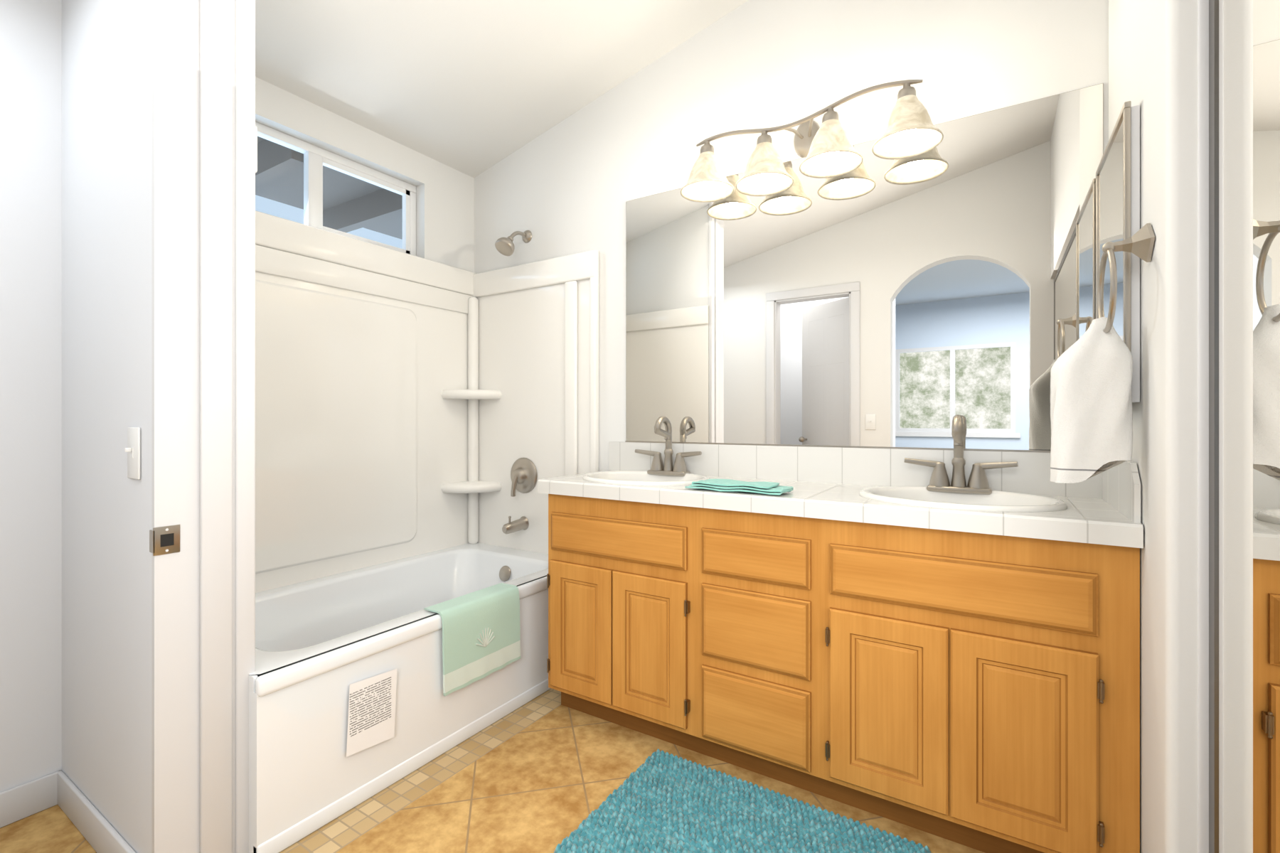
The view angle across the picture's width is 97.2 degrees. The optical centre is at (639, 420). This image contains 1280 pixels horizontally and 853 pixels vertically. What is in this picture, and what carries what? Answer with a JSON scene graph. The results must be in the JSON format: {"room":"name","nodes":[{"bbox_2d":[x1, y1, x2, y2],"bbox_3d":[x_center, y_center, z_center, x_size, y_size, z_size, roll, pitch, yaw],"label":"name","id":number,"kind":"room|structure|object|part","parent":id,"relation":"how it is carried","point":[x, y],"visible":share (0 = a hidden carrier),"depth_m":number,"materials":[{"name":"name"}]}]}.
{"room":"bathroom","nodes":[
{"label":"bathroom","id":0,"kind":"room"},
{"bbox_2d":[0,0,61,792],"bbox_3d":[-1.982,-0.510,1.232,0.050,3.250,1.015,0,0,32],"label":"wall","id":1,"kind":"structure","parent":0,"point":[30,390],"depth_m":1.60,"materials":[{"name":"white paint"}]},
{"bbox_2d":[0,770,136,852],"bbox_3d":[-1.673,1.067,1.038,0.680,0.095,1.015,0,0,32],"label":"baseboard","id":2,"kind":"structure","parent":1,"relation":"attached to","point":[97,830],"depth_m":1.55,"materials":[{"name":"white paint"}]},
{"bbox_2d":[61,0,151,852],"bbox_3d":[-1.372,-0.510,1.557,0.735,3.250,0.185,0,0,32],"label":"wall","id":3,"kind":"structure","parent":0,"point":[106,395],"depth_m":1.44,"materials":[{"name":"white paint"}]},
{"bbox_2d":[124,427,140,479],"bbox_3d":[-1.200,0.078,1.327,0.072,0.122,0.019,0,0,32],"label":"light switch","id":4,"kind":"object","parent":3,"relation":"attached to","point":[133,449],"visible":1,"depth_m":1.32,"materials":[{"name":"white plastic"}]},
{"bbox_2d":[255,76,474,272],"bbox_3d":[-1.644,-0.510,1.956,0.150,3.250,2.900,0,0,32],"label":"wall","id":5,"kind":"structure","parent":0,"point":[445,214],"depth_m":2.67,"materials":[{"name":"white paint"}]},
{"bbox_2d":[255,136,402,239],"bbox_3d":[-2.110,-1.225,2.250,0.948,0.240,3.400,0,0,32],"label":"roof","id":6,"kind":"structure","parent":5,"relation":"attached to","point":[397,204],"depth_m":3.04,"materials":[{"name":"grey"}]},
{"bbox_2d":[255,121,416,255],"bbox_3d":[-1.371,-0.963,2.399,0.049,0.385,0.940,0,0,32],"label":"window","id":7,"kind":"structure","parent":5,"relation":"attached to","point":[316,159],"depth_m":2.44,"materials":[{"name":"white plastic"}]},
{"bbox_2d":[0,689,984,852],"bbox_3d":[-0.396,1.165,1.170,3.100,0.100,2.900,0,0,32],"label":"floor","id":8,"kind":"structure","parent":0,"point":[546,773],"depth_m":1.66,"materials":[{"name":"tile"}]},
{"bbox_2d":[248,125,598,852],"bbox_3d":[-0.907,0.168,2.201,0.829,1.895,1.394,0,0,32],"label":"tub","id":9,"kind":"object","parent":8,"relation":"on","point":[411,410],"visible":0.58,"depth_m":2.37,"materials":[{"name":"white plastic"}]},
{"bbox_2d":[423,583,520,696],"bbox_3d":[-0.593,0.774,2.030,0.105,0.279,0.355,0,0,32],"label":"towel","id":10,"kind":"object","parent":9,"relation":"on","point":[481,635],"visible":1,"depth_m":1.99,"materials":[{"name":"green fabric"}]},
{"bbox_3d":[-0.611,0.612,2.732,0.072,0.304,0.149,0,0,32],"label":"spout","id":11,"kind":"part","parent":9,"relation":"part of","materials":[{"name":"silver metal"}]},
{"bbox_2d":[510,457,537,497],"bbox_3d":[-0.593,0.279,2.761,0.176,0.188,0.073,0,0,32],"label":"shower valve","id":12,"kind":"object","parent":9,"relation":"attached to","point":[523,475],"visible":1,"depth_m":2.75,"materials":[{"name":"silver metal"}]},
{"bbox_2d":[553,748,931,852],"bbox_3d":[0.263,1.099,1.447,0.820,0.031,0.523,0,0,32],"label":"bath rug","id":13,"kind":"object","parent":8,"relation":"on","point":[658,801],"visible":1,"depth_m":1.53,"materials":[{"name":"teal fabric"}]},
{"bbox_2d":[537,465,1143,852],"bbox_3d":[0.473,0.670,1.873,1.732,0.890,0.476,0,0,32],"label":"bathroom vanity","id":14,"kind":"object","parent":8,"relation":"on","point":[943,643],"depth_m":1.52,"materials":[{"name":"brown wood"}]},
{"bbox_2d":[560,468,725,485],"bbox_3d":[0.017,0.295,2.144,0.511,0.168,0.400,0,0,32],"label":"sink","id":15,"kind":"object","parent":14,"relation":"in","point":[633,475],"depth_m":2.29,"materials":[{"name":"white ceramic"}]},
{"bbox_2d":[634,416,701,477],"bbox_3d":[0.098,0.103,2.272,0.307,0.240,0.133,0,0,32],"label":"faucet","id":16,"kind":"object","parent":14,"relation":"on","point":[658,469],"depth_m":2.29,"materials":[{"name":"silver metal"}]},
{"bbox_2d":[684,479,793,494],"bbox_3d":[0.313,0.209,1.794,0.324,0.026,0.125,0,0,32],"label":"towel","id":17,"kind":"object","parent":14,"relation":"on","point":[762,488],"depth_m":1.75,"materials":[{"name":"teal fabric"}]},
{"bbox_2d":[903,414,1018,494],"bbox_3d":[0.971,0.103,1.721,0.307,0.240,0.133,0,0,32],"label":"faucet","id":18,"kind":"object","parent":14,"relation":"on","point":[978,483],"depth_m":1.74,"materials":[{"name":"silver metal"}]},
{"bbox_2d":[841,480,1080,514],"bbox_3d":[0.890,0.295,1.593,0.509,0.168,0.400,0,0,32],"label":"sink","id":19,"kind":"object","parent":14,"relation":"in","point":[920,492],"depth_m":1.71,"materials":[{"name":"white ceramic"}]},
{"bbox_2d":[255,0,748,177],"bbox_3d":[-0.396,-1.659,1.170,3.100,0.793,2.900,0,0,32],"label":"ceiling","id":20,"kind":"structure","parent":0,"point":[473,88],"depth_m":2.23,"materials":[{"name":"white paint"}]},
{"bbox_2d":[474,0,1108,471],"bbox_3d":[0.400,-0.510,2.293,2.950,3.250,0.150,0,0,32],"label":"wall","id":21,"kind":"structure","parent":0,"point":[575,182],"depth_m":2.20,"materials":[{"name":"white paint"}]},
{"bbox_2d":[494,230,531,255],"bbox_3d":[-0.614,-0.868,2.728,0.092,0.159,0.195,0,0,32],"label":"shower head","id":22,"kind":"object","parent":21,"relation":"attached to","point":[505,246],"visible":1,"depth_m":2.69},
{"bbox_2d":[679,79,943,202],"bbox_3d":[0.554,-0.971,1.972,0.898,0.254,0.228,0,0,32],"label":"sconce","id":23,"kind":"object","parent":21,"relation":"attached to","point":[826,149],"visible":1,"depth_m":1.95,"materials":[{"name":"beige glass"}]},
{"bbox_2d":[699,140,714,159],"bbox_3d":[0.256,-1.031,2.147,0.054,0.056,0.054,0,0,32],"label":"socket","id":24,"kind":"object","parent":23,"relation":"attached to","point":[706,150],"depth_m":2.12,"materials":[{"name":"silver metal"}]},
{"bbox_3d":[0.256,-0.939,2.147,0.206,0.142,0.206,0,0,32],"label":"lamp shade","id":25,"kind":"part","parent":23,"relation":"part of","materials":[{"name":"white glass"}]},
{"bbox_3d":[0.256,-0.947,2.147,0.060,0.113,0.060,0,0,32],"label":"bulb","id":26,"kind":"part","parent":23,"relation":"part of","materials":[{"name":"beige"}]},
{"bbox_3d":[0.447,-0.924,2.027,0.060,0.113,0.060,0,0,32],"label":"bulb","id":27,"kind":"part","parent":23,"relation":"part of","materials":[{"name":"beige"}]},
{"bbox_2d":[756,130,772,151],"bbox_3d":[0.447,-1.007,2.027,0.054,0.056,0.054,0,0,32],"label":"socket","id":28,"kind":"object","parent":23,"relation":"attached to","point":[764,139],"depth_m":2.00,"materials":[{"name":"silver metal"}]},
{"bbox_3d":[0.447,-0.915,2.027,0.206,0.142,0.206,0,0,32],"label":"lamp shade","id":29,"kind":"part","parent":23,"relation":"part of","materials":[{"name":"white glass"}]},
{"bbox_2d":[822,107,839,129],"bbox_3d":[0.643,-1.022,1.903,0.054,0.056,0.054,0,0,32],"label":"socket","id":30,"kind":"object","parent":23,"relation":"attached to","point":[831,116],"depth_m":1.88,"materials":[{"name":"silver metal"}]},
{"bbox_3d":[0.643,-0.939,1.903,0.060,0.113,0.060,0,0,32],"label":"bulb","id":31,"kind":"part","parent":23,"relation":"part of","materials":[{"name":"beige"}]},
{"bbox_3d":[0.643,-0.930,1.903,0.206,0.142,0.206,0,0,32],"label":"lamp shade","id":32,"kind":"part","parent":23,"relation":"part of","materials":[{"name":"white glass"}]},
{"bbox_2d":[896,82,916,106],"bbox_3d":[0.841,-1.031,1.778,0.054,0.056,0.054,0,0,32],"label":"socket","id":33,"kind":"object","parent":23,"relation":"attached to","point":[908,92],"depth_m":1.76,"materials":[{"name":"silver metal"}]},
{"bbox_3d":[0.841,-0.947,1.778,0.060,0.113,0.060,0,0,32],"label":"bulb","id":34,"kind":"part","parent":23,"relation":"part of","materials":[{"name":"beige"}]},
{"bbox_3d":[0.841,-0.939,1.778,0.206,0.142,0.206,0,0,32],"label":"lamp shade","id":35,"kind":"part","parent":23,"relation":"part of","materials":[{"name":"white glass"}]},
{"bbox_2d":[625,83,1103,452],"bbox_3d":[0.632,-0.431,2.050,1.640,1.068,0.011,0,0,32],"label":"wall mirror","id":36,"kind":"object","parent":21,"relation":"attached to","point":[916,302],"visible":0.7,"depth_m":1.93,"materials":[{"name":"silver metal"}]},
{"bbox_2d":[1108,0,1197,852],"bbox_3d":[0.716,-0.510,0.468,0.170,3.250,2.600,0,0,32],"label":"wall","id":37,"kind":"structure","parent":0,"point":[1153,58],"depth_m":1.06,"materials":[{"name":"white paint"}]},
{"bbox_2d":[1050,223,1154,483],"bbox_3d":[0.994,-0.133,1.226,0.163,0.545,0.180,0,0,32],"label":"towel ring","id":38,"kind":"object","parent":37,"relation":"attached to","point":[1091,405],"visible":1,"depth_m":1.23,"materials":[{"name":"white fabric"}]},
{"bbox_2d":[1050,317,1133,483],"bbox_3d":[0.996,-0.042,1.248,0.143,0.364,0.063,0,0,32],"label":"towel","id":39,"kind":"object","parent":38,"relation":"hanging from","point":[1091,417],"depth_m":1.23,"materials":[{"name":"white fabric"}]},
{"bbox_2d":[1095,100,1139,403],"bbox_3d":[1.196,-0.367,1.419,0.028,0.675,0.420,0,0,32],"label":"medicine cabinet mirror","id":40,"kind":"object","parent":37,"relation":"attached to","point":[1118,195],"visible":0.52,"depth_m":1.25,"materials":[{"name":"white mirror"}]},
{"bbox_3d":[-0.403,-0.510,-0.434,4.500,3.250,0.120,0,0,32],"label":"wall","id":41,"kind":"structure","parent":0,"visible":0},
{"bbox_2d":[149,524,179,556],"bbox_3d":[-1.093,0.275,1.297,0.022,0.064,0.050,0,0,32],"label":"strike plate","id":42,"kind":"object","parent":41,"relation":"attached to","point":[164,540],"visible":1,"depth_m":1.29,"materials":[{"name":"silver metal"}]},
{"bbox_2d":[151,0,1208,852],"bbox_3d":[-0.344,-0.510,0.699,1.990,3.250,2.100,0,0,32],"label":"trim","id":43,"kind":"structure","parent":41,"relation":"attached to","point":[203,333],"depth_m":1.34,"materials":[{"name":"white paint"}]},
{"bbox_2d":[1208,0,1279,852],"bbox_3d":[0.537,0.090,0.206,0.034,2.050,1.906,0,0,32],"label":"mirror","id":44,"kind":"object","parent":41,"relation":"attached to","point":[1244,426],"visible":1,"depth_m":0.88,"materials":[{"name":"grey mirror"}]}
]}

